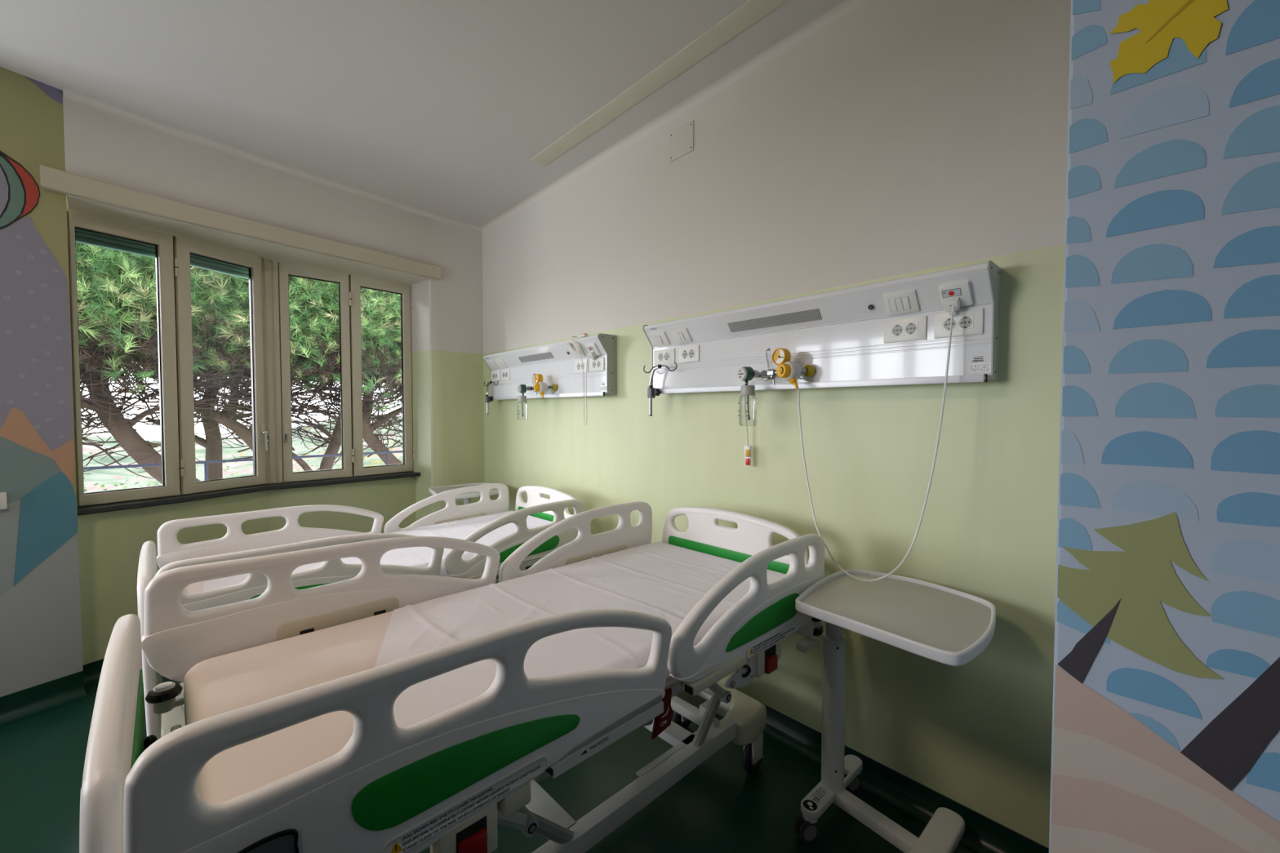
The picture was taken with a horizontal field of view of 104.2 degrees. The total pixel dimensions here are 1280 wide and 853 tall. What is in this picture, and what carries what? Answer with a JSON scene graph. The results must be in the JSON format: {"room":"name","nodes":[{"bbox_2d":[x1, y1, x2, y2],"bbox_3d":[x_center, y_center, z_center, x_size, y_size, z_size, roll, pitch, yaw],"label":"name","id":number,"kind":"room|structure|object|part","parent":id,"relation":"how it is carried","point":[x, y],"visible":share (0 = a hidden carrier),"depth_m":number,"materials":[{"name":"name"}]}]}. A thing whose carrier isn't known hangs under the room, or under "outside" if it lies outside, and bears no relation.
{"room":"hospital room","nodes":[
{"label":"hospital room","id":0,"kind":"room"},
{"bbox_2d":[0,66,83,697],"bbox_3d":[-3.137,-0.142,2.341,0.102,3.160,0.620,1,2,27],"label":"wall","id":1,"kind":"structure","parent":0,"point":[41,624],"depth_m":2.48,"materials":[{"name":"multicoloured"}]},
{"bbox_2d":[0,492,7,509],"bbox_3d":[-3.065,0.357,2.360,0.029,0.080,0.080,1,2,27],"label":"wall switch","id":2,"kind":"object","parent":1,"relation":"attached to","point":[3,504],"visible":1,"depth_m":2.38,"materials":[{"name":"white plastic"}]},
{"bbox_2d":[0,671,87,727],"bbox_3d":[-3.067,1.365,2.358,0.056,0.124,0.610,1,2,27],"label":"baseboard","id":3,"kind":"structure","parent":1,"relation":"attached to","point":[15,707],"depth_m":2.50,"materials":[{"name":"green plastic"}]},
{"bbox_2d":[62,97,484,665],"bbox_3d":[-2.365,-0.188,3.832,0.610,3.340,2.804,1,2,38],"label":"wall","id":4,"kind":"structure","parent":0,"point":[446,318],"depth_m":3.53,"materials":[{"name":"paint"}]},
{"bbox_2d":[82,658,103,686],"bbox_3d":[-2.356,1.335,3.739,0.376,0.098,2.463,2,2,42],"label":"baseboard","id":5,"kind":"structure","parent":4,"relation":"attached to","point":[91,671],"depth_m":2.77,"materials":[{"name":"green plastic"}]},
{"bbox_2d":[66,198,414,506],"bbox_3d":[-2.690,-0.423,3.643,0.304,1.698,2.103,1,2,34],"label":"window","id":6,"kind":"structure","parent":4,"relation":"in","point":[174,254],"depth_m":3.56,"materials":[{"name":"glass"},{"name":"beige painted wood"}]},
{"bbox_2d":[75,228,155,257],"bbox_3d":[-3.118,-1.127,2.970,0.032,0.152,0.470,1,2,29],"label":"roller shutter","id":7,"kind":"object","parent":6,"relation":"attached to","point":[141,242],"depth_m":2.96,"materials":[{"name":"teal"}]},
{"bbox_3d":[-3.038,-0.374,2.951,0.050,1.626,0.436,1,2,29],"label":"sash","id":8,"kind":"part","parent":6,"relation":"part of","materials":[{"name":"beige"}]},
{"bbox_3d":[-2.843,-0.387,3.390,0.050,1.626,0.504,1,2,20],"label":"sash","id":9,"kind":"part","parent":6,"relation":"part of","materials":[{"name":"beige"}]},
{"bbox_2d":[190,254,248,279],"bbox_3d":[-2.927,-1.140,3.398,0.032,0.152,0.538,1,2,20],"label":"roller shutter","id":10,"kind":"object","parent":6,"relation":"attached to","point":[237,265],"depth_m":3.43,"materials":[{"name":"teal"}]},
{"bbox_3d":[-2.720,0.079,3.618,0.048,0.190,0.051,0,2,15],"label":"handle","id":11,"kind":"part","parent":6,"relation":"part of","materials":[{"name":"beige"}]},
{"bbox_3d":[-2.626,0.053,3.701,0.034,0.143,0.041,-2,2,-42],"label":"handle","id":12,"kind":"part","parent":6,"relation":"part of","materials":[{"name":"beige"}]},
{"bbox_3d":[-2.507,-0.402,3.863,0.050,1.626,0.459,2,2,45],"label":"sash","id":13,"kind":"part","parent":6,"relation":"part of","materials":[{"name":"beige"}]},
{"bbox_3d":[-2.184,-0.413,4.221,0.050,1.626,0.483,1,2,39],"label":"sash","id":14,"kind":"part","parent":6,"relation":"part of","materials":[{"name":"beige"}]},
{"bbox_2d":[40,164,440,279],"bbox_3d":[-2.358,-1.270,3.361,0.115,0.103,2.171,1,2,36],"label":"trim","id":15,"kind":"structure","parent":4,"relation":"attached to","point":[51,179],"depth_m":3.02,"materials":[{"name":"beige"}]},
{"bbox_2d":[77,471,420,515],"bbox_3d":[-2.609,0.440,3.621,0.342,0.029,2.125,1,2,34],"label":"sill","id":16,"kind":"structure","parent":4,"relation":"attached to","point":[84,510],"depth_m":3.33,"materials":[{"name":"stone"}]},
{"bbox_2d":[0,0,844,226],"bbox_3d":[-1.327,-1.738,0.715,5.450,0.150,7.100,-2,2,-42],"label":"ceiling","id":17,"kind":"structure","parent":0,"point":[441,108],"depth_m":2.39,"materials":[{"name":"paint"}]},
{"bbox_2d":[530,0,788,165],"bbox_3d":[0.410,-1.708,2.101,0.112,0.014,3.200,-2,2,-42],"label":"trim","id":18,"kind":"structure","parent":17,"relation":"attached to","point":[753,11],"depth_m":2.39,"materials":[{"name":"beige"}]},
{"bbox_2d":[0,675,977,852],"bbox_3d":[-1.327,1.536,0.815,5.450,0.120,7.100,-2,2,-42],"label":"floor","id":19,"kind":"structure","parent":0,"point":[718,806],"depth_m":1.92,"materials":[{"name":"green plastic"}]},
{"bbox_2d":[137,483,585,739],"bbox_3d":[-1.290,0.920,2.695,1.982,0.995,0.980,-2,2,-44],"label":"hospital bed","id":20,"kind":"object","parent":19,"relation":"on","point":[235,544],"visible":0.39,"depth_m":2.49,"materials":[{"name":"white plastic"}]},
{"bbox_3d":[-1.989,0.794,2.027,0.039,0.600,0.921,-4,4,-43],"label":"footboard","id":21,"kind":"part","parent":20,"relation":"part of","materials":[{"name":"white plastic"}]},
{"bbox_2d":[182,581,204,593],"bbox_3d":[-1.293,0.729,2.704,1.760,0.146,0.815,-4,4,-43],"label":"mattress","id":22,"kind":"object","parent":20,"relation":"on","point":[197,587],"visible":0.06,"depth_m":2.15,"materials":[{"name":"beige"}]},
{"bbox_2d":[203,511,551,591],"bbox_3d":[-1.276,0.702,2.722,1.706,0.151,0.839,-2,2,-43],"label":"sheet","id":23,"kind":"object","parent":22,"relation":"on","point":[418,557],"visible":0.28,"depth_m":2.76,"materials":[{"name":"white fabric"}]},
{"bbox_3d":[-1.933,0.601,2.705,0.999,0.342,0.039,-4,4,-43],"label":"rail","id":24,"kind":"part","parent":20,"relation":"part of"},
{"bbox_3d":[-1.308,0.674,2.011,0.439,0.093,0.004,-4,4,-43],"label":"green panel","id":25,"kind":"part","parent":20,"relation":"part of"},
{"bbox_3d":[-1.303,0.621,2.043,0.999,0.342,0.039,-4,4,-43],"label":"rail","id":26,"kind":"part","parent":20,"relation":"part of","materials":[{"name":"white plastic"}]},
{"bbox_3d":[-1.263,0.575,3.341,0.844,0.315,0.039,-4,4,-43],"label":"rail","id":27,"kind":"part","parent":20,"relation":"part of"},
{"bbox_3d":[-0.634,0.596,2.678,0.844,0.315,0.039,-4,4,-43],"label":"rail","id":28,"kind":"part","parent":20,"relation":"part of","materials":[{"name":"white plastic"}]},
{"bbox_3d":[-0.612,0.656,2.672,0.429,0.085,0.004,-4,4,-43],"label":"green panel","id":29,"kind":"part","parent":20,"relation":"part of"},
{"bbox_3d":[-0.633,0.615,3.311,0.004,0.079,0.690,-4,4,-43],"label":"green panel","id":30,"kind":"part","parent":20,"relation":"part of","materials":[{"name":"green"}]},
{"bbox_3d":[-0.619,0.628,3.324,0.039,0.450,0.855,-4,4,-43],"label":"headboard","id":31,"kind":"part","parent":20,"relation":"part of","materials":[{"name":"white plastic"}]},
{"bbox_2d":[79,501,824,852],"bbox_3d":[-0.275,0.909,1.612,1.973,1.085,0.980,-2,2,-44],"label":"hospital bed","id":32,"kind":"object","parent":19,"relation":"on","point":[444,782],"visible":0.72,"depth_m":1.06,"materials":[{"name":"white plastic"}]},
{"bbox_3d":[-0.973,0.716,0.937,0.039,0.600,0.921,-2,2,-44],"label":"footboard","id":33,"kind":"part","parent":32,"relation":"part of","materials":[{"name":"white plastic"}]},
{"bbox_3d":[-0.960,0.699,0.950,0.004,0.224,0.720,-2,2,-44],"label":"green panel","id":34,"kind":"part","parent":32,"relation":"part of","materials":[{"name":"green"}]},
{"bbox_3d":[-1.180,0.764,1.198,0.029,0.038,0.038,-2,2,-44],"label":"foot knob","id":35,"kind":"part","parent":32,"relation":"part of","materials":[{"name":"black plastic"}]},
{"bbox_3d":[-0.541,0.620,0.684,0.125,0.084,0.007,-2,2,-44],"label":"control panel","id":36,"kind":"part","parent":32,"relation":"part of","materials":[{"name":"grey"}]},
{"bbox_3d":[-0.916,0.537,1.619,0.999,0.342,0.039,-2,2,-44],"label":"rail","id":37,"kind":"part","parent":32,"relation":"part of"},
{"bbox_3d":[-0.284,0.557,0.959,0.999,0.342,0.039,-2,2,-44],"label":"rail","id":38,"kind":"part","parent":32,"relation":"part of","materials":[{"name":"white plastic"}]},
{"bbox_2d":[183,610,680,804],"bbox_3d":[-0.279,0.677,1.618,1.760,0.145,0.815,-2,2,-44],"label":"mattress","id":39,"kind":"object","parent":32,"relation":"on","point":[219,685],"visible":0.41,"depth_m":1.17,"materials":[{"name":"beige"}]},
{"bbox_2d":[352,541,786,732],"bbox_3d":[-0.222,0.647,1.674,1.597,0.109,0.841,-2,2,-44],"label":"sheet","id":40,"kind":"object","parent":39,"relation":"on","point":[666,581],"visible":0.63,"depth_m":1.60,"materials":[{"name":"white fabric"}]},
{"bbox_3d":[-0.289,0.609,0.926,0.439,0.093,0.004,-2,2,-44],"label":"green panel","id":41,"kind":"part","parent":32,"relation":"part of","materials":[{"name":"green"}]},
{"bbox_3d":[-0.259,0.731,0.994,0.080,0.053,0.047,-2,2,-44],"label":"rail mount","id":42,"kind":"part","parent":32,"relation":"part of","materials":[{"name":"beige plastic"}]},
{"bbox_3d":[-0.465,1.029,1.431,0.436,0.393,0.426,-2,2,-44],"label":"lifting arm","id":43,"kind":"part","parent":32,"relation":"part of","materials":[{"name":"grey"}]},
{"bbox_3d":[-0.249,0.536,2.257,0.844,0.315,0.039,-2,2,-44],"label":"rail","id":44,"kind":"part","parent":32,"relation":"part of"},
{"bbox_3d":[-0.305,1.189,1.592,1.620,0.125,0.384,-2,2,-44],"label":"frame","id":45,"kind":"part","parent":32,"relation":"part of","materials":[{"name":"white"}]},
{"bbox_3d":[-0.279,0.814,1.604,1.830,0.051,0.616,-2,2,-44],"label":"frame","id":46,"kind":"part","parent":32,"relation":"part of","materials":[{"name":"white"}]},
{"bbox_3d":[0.052,0.799,1.377,0.112,0.111,0.016,-2,2,-44],"label":"emergency lever","id":47,"kind":"part","parent":32,"relation":"part of","materials":[{"name":"red"}]},
{"bbox_3d":[0.119,1.012,1.990,0.254,0.391,0.426,-2,2,-44],"label":"lifting arm","id":48,"kind":"part","parent":32,"relation":"part of","materials":[{"name":"grey"}]},
{"bbox_3d":[0.335,1.186,2.204,0.080,0.043,0.220,-2,2,-44],"label":"plate","id":49,"kind":"part","parent":32,"relation":"part of","materials":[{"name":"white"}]},
{"bbox_3d":[0.381,0.587,2.229,0.004,0.079,0.690,-2,2,-44],"label":"green panel","id":50,"kind":"part","parent":32,"relation":"part of","materials":[{"name":"green"}]},
{"bbox_3d":[0.394,0.601,2.242,0.039,0.450,0.855,-2,2,-44],"label":"headboard","id":51,"kind":"part","parent":32,"relation":"part of","materials":[{"name":"white plastic"}]},
{"bbox_3d":[0.308,0.752,1.512,0.155,0.093,0.017,-2,2,-44],"label":"rail mount","id":52,"kind":"part","parent":32,"relation":"part of","materials":[{"name":"silver metal"}]},
{"bbox_3d":[0.383,0.556,1.597,0.844,0.315,0.039,-2,2,-44],"label":"rail","id":53,"kind":"part","parent":32,"relation":"part of","materials":[{"name":"white plastic"}]},
{"bbox_3d":[0.404,0.617,1.590,0.429,0.084,0.004,-2,2,-44],"label":"green panel","id":54,"kind":"part","parent":32,"relation":"part of","materials":[{"name":"green"}]},
{"bbox_2d":[429,482,498,504],"bbox_3d":[-1.368,0.934,3.973,0.554,0.888,0.566,-1,2,-36],"label":"table","id":55,"kind":"object","parent":19,"relation":"on","point":[467,497],"visible":0.26,"depth_m":3.95,"materials":[{"name":"white"}]},
{"bbox_3d":[-1.451,0.655,4.186,0.060,0.234,0.060,-1,2,-36],"label":"post","id":56,"kind":"part","parent":55,"relation":"part of","materials":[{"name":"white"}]},
{"bbox_2d":[794,568,995,852],"bbox_3d":[0.826,1.006,1.634,0.555,0.888,0.566,-2,2,-42],"label":"table","id":57,"kind":"object","parent":19,"relation":"on","point":[937,623],"visible":0.99,"depth_m":1.66,"materials":[{"name":"white"}]},
{"bbox_3d":[0.717,1.060,1.846,0.088,0.577,0.088,-2,2,-42],"label":"post","id":58,"kind":"part","parent":57,"relation":"part of","materials":[{"name":"white"}]},
{"bbox_3d":[0.717,0.727,1.836,0.060,0.234,0.060,-2,2,-42],"label":"post","id":59,"kind":"part","parent":57,"relation":"part of","materials":[{"name":"white"}]},
{"bbox_3d":[0.806,1.360,1.725,0.060,0.040,0.295,-1,2,-36],"label":"long leg","id":60,"kind":"part","parent":57,"relation":"part of","materials":[{"name":"white"}]},
{"bbox_2d":[517,395,526,416],"bbox_3d":[-0.856,-0.135,3.622,0.075,0.176,0.075,-2,2,-42],"label":"jar","id":61,"kind":"object","parent":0,"point":[521,398],"visible":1,"depth_m":3.60,"materials":[{"name":"clear plastic"}]},
{"bbox_3d":[-0.857,-0.202,3.621,0.066,0.042,0.070,-2,2,-42],"label":"lid","id":62,"kind":"part","parent":61,"relation":"part of","materials":[{"name":"grey"}]},
{"bbox_2d":[482,0,1071,848],"bbox_3d":[-0.154,-0.172,3.334,0.250,3.180,4.890,-2,2,-42],"label":"wall","id":63,"kind":"structure","parent":0,"point":[899,139],"depth_m":1.99,"materials":[{"name":"paint"}]},
{"bbox_2d":[62,0,871,232],"bbox_3d":[-0.913,-1.689,2.125,2.440,0.035,4.180,-2,2,-42],"label":"trim","id":64,"kind":"structure","parent":63,"relation":"attached to","point":[845,7],"depth_m":2.85,"materials":[{"name":"paint"}]},
{"bbox_2d":[482,333,617,399],"bbox_3d":[-0.739,-0.398,3.671,0.149,0.382,1.595,-2,2,-42],"label":"bedhead panel","id":65,"kind":"object","parent":63,"relation":"attached to","point":[557,365],"visible":0.92,"depth_m":3.44,"materials":[{"name":"white"}]},
{"bbox_2d":[484,380,498,414],"bbox_3d":[-1.237,-0.242,4.153,0.055,0.280,0.257,-2,2,-42],"label":"hook","id":66,"kind":"object","parent":65,"relation":"attached to","point":[488,398],"visible":1,"depth_m":4.19,"materials":[{"name":"grey"}]},
{"bbox_3d":[-1.267,-0.238,4.179,0.018,0.271,0.080,-2,2,-42],"label":"rod","id":67,"kind":"part","parent":66,"relation":"part of","materials":[{"name":"silver metal"}]},
{"bbox_2d":[485,360,497,368],"bbox_3d":[-1.240,-0.518,4.170,0.054,0.070,0.115,-2,2,-42],"label":"switch plate","id":68,"kind":"object","parent":65,"relation":"attached to","point":[491,364],"depth_m":4.16,"materials":[{"name":"white plastic"}]},
{"bbox_2d":[490,370,500,381],"bbox_3d":[-1.215,-0.424,4.183,0.011,0.083,0.156,-2,2,-42],"label":"outlet","id":69,"kind":"object","parent":65,"relation":"attached to","point":[495,375],"depth_m":4.18,"materials":[{"name":"white plastic"}]},
{"bbox_2d":[495,358,506,368],"bbox_3d":[-1.131,-0.514,4.051,0.054,0.070,0.108,-2,2,-42],"label":"switch plate","id":70,"kind":"object","parent":65,"relation":"attached to","point":[500,362],"depth_m":4.04,"materials":[{"name":"white plastic"}]},
{"bbox_2d":[501,369,510,380],"bbox_3d":[-1.094,-0.420,4.051,0.011,0.083,0.138,-2,2,-42],"label":"outlet","id":71,"kind":"object","parent":65,"relation":"attached to","point":[505,374],"depth_m":4.04,"materials":[{"name":"white plastic"}]},
{"bbox_2d":[517,384,531,395],"bbox_3d":[-0.807,-0.265,3.634,0.169,0.083,0.062,-1,2,-33],"label":"suction regulator","id":72,"kind":"object","parent":65,"relation":"attached to","point":[522,388],"visible":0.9,"depth_m":3.59,"materials":[{"name":"teal plastic"}]},
{"bbox_3d":[-0.855,-0.274,3.603,0.055,0.064,0.062,-1,2,-33],"label":"knob","id":73,"kind":"part","parent":72,"relation":"part of","materials":[{"name":"teal plastic"}]},
{"bbox_3d":[-0.793,-0.261,3.638,0.140,0.074,0.045,-1,2,-38],"label":"stem","id":74,"kind":"part","parent":72,"relation":"part of","materials":[{"name":"teal plastic"}]},
{"bbox_2d":[518,351,554,362],"bbox_3d":[-0.769,-0.507,3.658,0.033,0.042,0.457,-2,2,-42],"label":"light","id":75,"kind":"object","parent":65,"relation":"attached to","point":[526,357],"depth_m":3.64,"materials":[{"name":"grey"}]},
{"bbox_2d":[529,373,557,398],"bbox_3d":[-0.683,-0.288,3.528,0.150,0.179,0.174,-1,2,-28],"label":"oxygen flowmeter","id":76,"kind":"object","parent":65,"relation":"attached to","point":[540,386],"visible":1,"depth_m":3.48,"materials":[{"name":"yellow plastic"}]},
{"bbox_3d":[-0.717,-0.272,3.468,0.032,0.059,0.058,-1,2,-27],"label":"knob","id":77,"kind":"part","parent":76,"relation":"part of","materials":[{"name":"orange plastic"}]},
{"bbox_3d":[-0.743,-0.220,3.665,0.024,0.027,1.561,-2,2,-42],"label":"equipment rail","id":78,"kind":"part","parent":65,"relation":"part of","materials":[{"name":"silver metal"}]},
{"bbox_2d":[571,345,585,357],"bbox_3d":[-0.408,-0.490,3.261,0.054,0.070,0.108,-2,2,-42],"label":"switch plate","id":79,"kind":"object","parent":65,"relation":"attached to","point":[581,353],"depth_m":3.25,"materials":[{"name":"white plastic"}]},
{"bbox_2d":[566,333,595,425],"bbox_3d":[-0.369,-0.304,3.213,0.094,0.593,0.238,-2,2,-42],"label":"handset","id":80,"kind":"object","parent":65,"relation":"hanging from","point":[592,354],"visible":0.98,"depth_m":3.17,"materials":[{"name":"white plastic"}]},
{"bbox_2d":[574,359,588,373],"bbox_3d":[-0.387,-0.396,3.278,0.011,0.083,0.144,-2,2,-42],"label":"outlet","id":81,"kind":"object","parent":65,"relation":"attached to","point":[578,362],"depth_m":3.28,"materials":[{"name":"white plastic"}]},
{"bbox_3d":[-0.294,-0.484,3.133,0.060,0.075,0.088,-2,2,-42],"label":"nurse call panel","id":82,"kind":"part","parent":65,"relation":"part of","materials":[{"name":"white plastic"}]},
{"bbox_2d":[590,357,604,372],"bbox_3d":[-0.273,-0.392,3.154,0.011,0.083,0.144,-2,2,-42],"label":"outlet","id":83,"kind":"object","parent":65,"relation":"attached to","point":[597,365],"depth_m":3.14,"materials":[{"name":"white plastic"}]},
{"bbox_2d":[669,120,693,161],"bbox_3d":[0.223,-1.538,2.688,0.009,0.155,0.175,-2,2,-42],"label":"cover plate","id":84,"kind":"object","parent":63,"relation":"attached to","point":[681,140],"visible":1,"depth_m":2.68,"materials":[{"name":"beige"}]},
{"bbox_2d":[642,260,1000,393],"bbox_3d":[0.608,-0.353,2.200,0.149,0.382,1.595,-2,2,-42],"label":"bedhead panel","id":85,"kind":"object","parent":63,"relation":"attached to","point":[896,331],"visible":0.95,"depth_m":1.94,"materials":[{"name":"white"}]},
{"bbox_2d":[648,331,670,346],"bbox_3d":[0.106,-0.473,2.699,0.054,0.070,0.115,-2,2,-42],"label":"switch plate","id":86,"kind":"object","parent":85,"relation":"attached to","point":[658,339],"depth_m":2.69,"materials":[{"name":"white plastic"}]},
{"bbox_2d":[643,362,677,416],"bbox_3d":[0.109,-0.196,2.682,0.055,0.280,0.257,-2,2,-42],"label":"hook","id":87,"kind":"object","parent":85,"relation":"attached to","point":[652,393],"visible":1,"depth_m":2.72,"materials":[{"name":"silver metal"}]},
{"bbox_3d":[0.080,-0.193,2.708,0.018,0.271,0.080,-2,2,-42],"label":"rod","id":88,"kind":"part","parent":87,"relation":"part of","materials":[{"name":"silver metal"}]},
{"bbox_2d":[653,347,675,365],"bbox_3d":[0.132,-0.379,2.712,0.011,0.083,0.156,-2,2,-42],"label":"outlet","id":89,"kind":"object","parent":85,"relation":"attached to","point":[662,356],"depth_m":2.71,"materials":[{"name":"white plastic"}]},
{"bbox_2d":[671,327,692,343],"bbox_3d":[0.215,-0.469,2.579,0.054,0.070,0.108,-2,2,-42],"label":"switch plate","id":90,"kind":"object","parent":85,"relation":"attached to","point":[679,335],"depth_m":2.57,"materials":[{"name":"white plastic"}]},
{"bbox_2d":[678,345,699,363],"bbox_3d":[0.252,-0.374,2.580,0.011,0.083,0.138,-2,2,-42],"label":"outlet","id":91,"kind":"object","parent":85,"relation":"attached to","point":[686,353],"depth_m":2.57,"materials":[{"name":"white plastic"}]},
{"bbox_2d":[737,366,769,385],"bbox_3d":[0.505,-0.221,2.200,0.169,0.083,0.062,-1,2,-33],"label":"suction regulator","id":92,"kind":"object","parent":85,"relation":"attached to","point":[746,374],"visible":0.95,"depth_m":2.15,"materials":[{"name":"teal plastic"}]},
{"bbox_3d":[0.458,-0.230,2.168,0.055,0.064,0.062,-1,2,-33],"label":"knob","id":93,"kind":"part","parent":92,"relation":"part of","materials":[{"name":"teal plastic"}]},
{"bbox_2d":[737,385,755,420],"bbox_3d":[0.470,-0.091,2.172,0.075,0.176,0.075,-2,2,-42],"label":"jar","id":94,"kind":"object","parent":92,"relation":"attached to","point":[747,390],"visible":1,"depth_m":2.15,"materials":[{"name":"grey"}]},
{"bbox_3d":[0.469,-0.158,2.172,0.066,0.042,0.070,-2,2,-42],"label":"lid","id":95,"kind":"part","parent":94,"relation":"part of","materials":[{"name":"grey"}]},
{"bbox_3d":[0.520,-0.217,2.203,0.140,0.074,0.045,-1,2,-38],"label":"stem","id":96,"kind":"part","parent":92,"relation":"part of","materials":[{"name":"silver metal"}]},
{"bbox_2d":[727,308,822,332],"bbox_3d":[0.577,-0.462,2.186,0.033,0.042,0.457,-2,2,-42],"label":"light","id":97,"kind":"object","parent":85,"relation":"attached to","point":[785,318],"depth_m":2.17,"materials":[{"name":"grey"}]},
{"bbox_2d":[760,347,814,388],"bbox_3d":[0.623,-0.244,2.100,0.150,0.179,0.174,-1,2,-28],"label":"oxygen flowmeter","id":98,"kind":"object","parent":85,"relation":"attached to","point":[788,371],"visible":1,"depth_m":2.06,"materials":[{"name":"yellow plastic"}]},
{"bbox_3d":[0.589,-0.228,2.041,0.032,0.059,0.058,-1,2,-27],"label":"knob","id":99,"kind":"part","parent":98,"relation":"part of","materials":[{"name":"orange plastic"}]},
{"bbox_3d":[0.603,-0.175,2.193,0.024,0.027,1.561,-2,2,-42],"label":"equipment rail","id":100,"kind":"part","parent":85,"relation":"part of","materials":[{"name":"silver metal"}]},
{"bbox_2d":[743,297,960,582],"bbox_3d":[0.728,0.056,1.980,0.174,0.990,0.908,-1,2,-38],"label":"cable","id":101,"kind":"object","parent":85,"relation":"hanging from","point":[951,305],"visible":0.94,"depth_m":1.67,"materials":[{"name":"white plastic"}]},
{"bbox_2d":[867,303,874,310],"bbox_3d":[0.866,-0.448,1.867,0.018,0.021,0.022,-2,2,-42],"label":"socket","id":102,"kind":"object","parent":85,"relation":"attached to","point":[870,306],"depth_m":1.86,"materials":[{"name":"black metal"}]},
{"bbox_2d":[883,289,919,315],"bbox_3d":[0.938,-0.445,1.789,0.054,0.070,0.108,-2,2,-42],"label":"switch plate","id":103,"kind":"object","parent":85,"relation":"attached to","point":[895,302],"depth_m":1.78,"materials":[{"name":"white plastic"}]},
{"bbox_2d":[884,315,926,343],"bbox_3d":[0.960,-0.351,1.807,0.011,0.083,0.144,-2,2,-42],"label":"outlet","id":104,"kind":"object","parent":85,"relation":"attached to","point":[897,329],"depth_m":1.80,"materials":[{"name":"white plastic"}]},
{"bbox_3d":[1.052,-0.439,1.661,0.060,0.075,0.088,-2,2,-42],"label":"nurse call panel","id":105,"kind":"part","parent":85,"relation":"part of","materials":[{"name":"white plastic"}]},
{"bbox_2d":[933,308,983,338],"bbox_3d":[1.074,-0.347,1.682,0.011,0.083,0.144,-2,2,-42],"label":"outlet","id":106,"kind":"object","parent":85,"relation":"attached to","point":[967,323],"depth_m":1.67,"materials":[{"name":"white plastic"}]},
{"bbox_2d":[762,703,1048,852],"bbox_3d":[-0.025,1.357,3.014,0.056,0.098,4.166,-2,2,-42],"label":"baseboard","id":107,"kind":"structure","parent":63,"relation":"attached to","point":[982,834],"depth_m":1.89,"materials":[{"name":"green plastic"}]},
{"bbox_2d":[1048,0,1279,852],"bbox_3d":[1.852,-0.081,0.362,1.302,3.180,2.214,-2,2,-42],"label":"wall","id":108,"kind":"structure","parent":0,"point":[1166,737],"depth_m":0.66,"materials":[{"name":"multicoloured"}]},
{"label":"outside","id":109,"kind":"structure","parent":0,"visible":0},
{"bbox_2d":[83,450,402,480],"bbox_3d":[-4.064,0.930,5.681,8.000,1.192,0.028,-2,2,-42],"label":"balcony railing","id":110,"kind":"object","parent":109,"point":[206,462],"visible":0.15,"depth_m":5.26,"materials":[{"name":"metal"}]},
{"bbox_3d":[-4.551,0.959,5.237,0.026,1.162,0.026,-2,2,-42],"label":"post","id":111,"kind":"part","parent":110,"relation":"part of","materials":[{"name":"white"}]},
{"bbox_3d":[-4.064,0.358,5.664,8.000,0.048,0.028,-2,2,-42],"label":"rail","id":112,"kind":"part","parent":110,"relation":"part of","materials":[{"name":"white"}]},
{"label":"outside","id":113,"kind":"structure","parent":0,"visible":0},
{"bbox_2d":[82,414,403,493],"bbox_3d":[-61.482,4.223,70.385,300.000,10.650,160.000,-2,2,-42],"label":"ground","id":114,"kind":"structure","parent":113,"point":[108,477],"depth_m":91.21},
{"bbox_2d":[84,466,130,491],"bbox_3d":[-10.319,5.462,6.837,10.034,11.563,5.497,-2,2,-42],"label":"bush","id":115,"kind":"object","parent":114,"relation":"on","point":[103,486],"visible":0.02,"depth_m":8.27,"materials":[{"name":"green plant"}]},
{"bbox_2d":[88,434,248,489],"bbox_3d":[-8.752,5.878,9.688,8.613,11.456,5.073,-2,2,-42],"label":"bush","id":116,"kind":"object","parent":114,"relation":"on","point":[149,484],"visible":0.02,"depth_m":9.02,"materials":[{"name":"green leaves"},{"name":"flower petals"}]},
{"bbox_2d":[84,428,401,488],"bbox_3d":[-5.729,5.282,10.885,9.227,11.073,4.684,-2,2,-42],"label":"bush","id":117,"kind":"object","parent":114,"relation":"on","point":[391,449],"visible":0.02,"depth_m":10.12,"materials":[{"name":"green leaf"}]},
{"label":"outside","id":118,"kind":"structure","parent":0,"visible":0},
{"bbox_2d":[75,241,321,485],"bbox_3d":[-5.681,0.160,5.489,3.713,5.594,2.255,-2,2,-42],"label":"pine tree","id":119,"kind":"object","parent":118,"point":[107,318],"visible":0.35,"depth_m":5.15,"materials":[{"name":"green plant"}]},
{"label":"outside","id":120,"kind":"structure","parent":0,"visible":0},
{"bbox_2d":[80,257,340,479],"bbox_3d":[-5.171,0.081,6.120,3.419,5.662,2.024,-1,2,-33],"label":"pine tree","id":121,"kind":"object","parent":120,"point":[213,447],"visible":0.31,"depth_m":5.80,"materials":[{"name":"green plant"}]},
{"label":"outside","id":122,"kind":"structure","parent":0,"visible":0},
{"bbox_2d":[140,275,402,471],"bbox_3d":[-4.423,0.015,6.668,3.251,5.769,2.113,-2,2,-42],"label":"pine tree","id":123,"kind":"object","parent":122,"point":[328,357],"visible":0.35,"depth_m":6.39,"materials":[{"name":"green plant"}]},
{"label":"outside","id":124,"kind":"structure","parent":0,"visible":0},
{"bbox_2d":[291,287,402,470],"bbox_3d":[-3.430,0.003,7.469,1.984,5.751,3.615,2,2,44],"label":"pine tree","id":125,"kind":"object","parent":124,"point":[376,445],"visible":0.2,"depth_m":6.77,"materials":[{"name":"green plant"}]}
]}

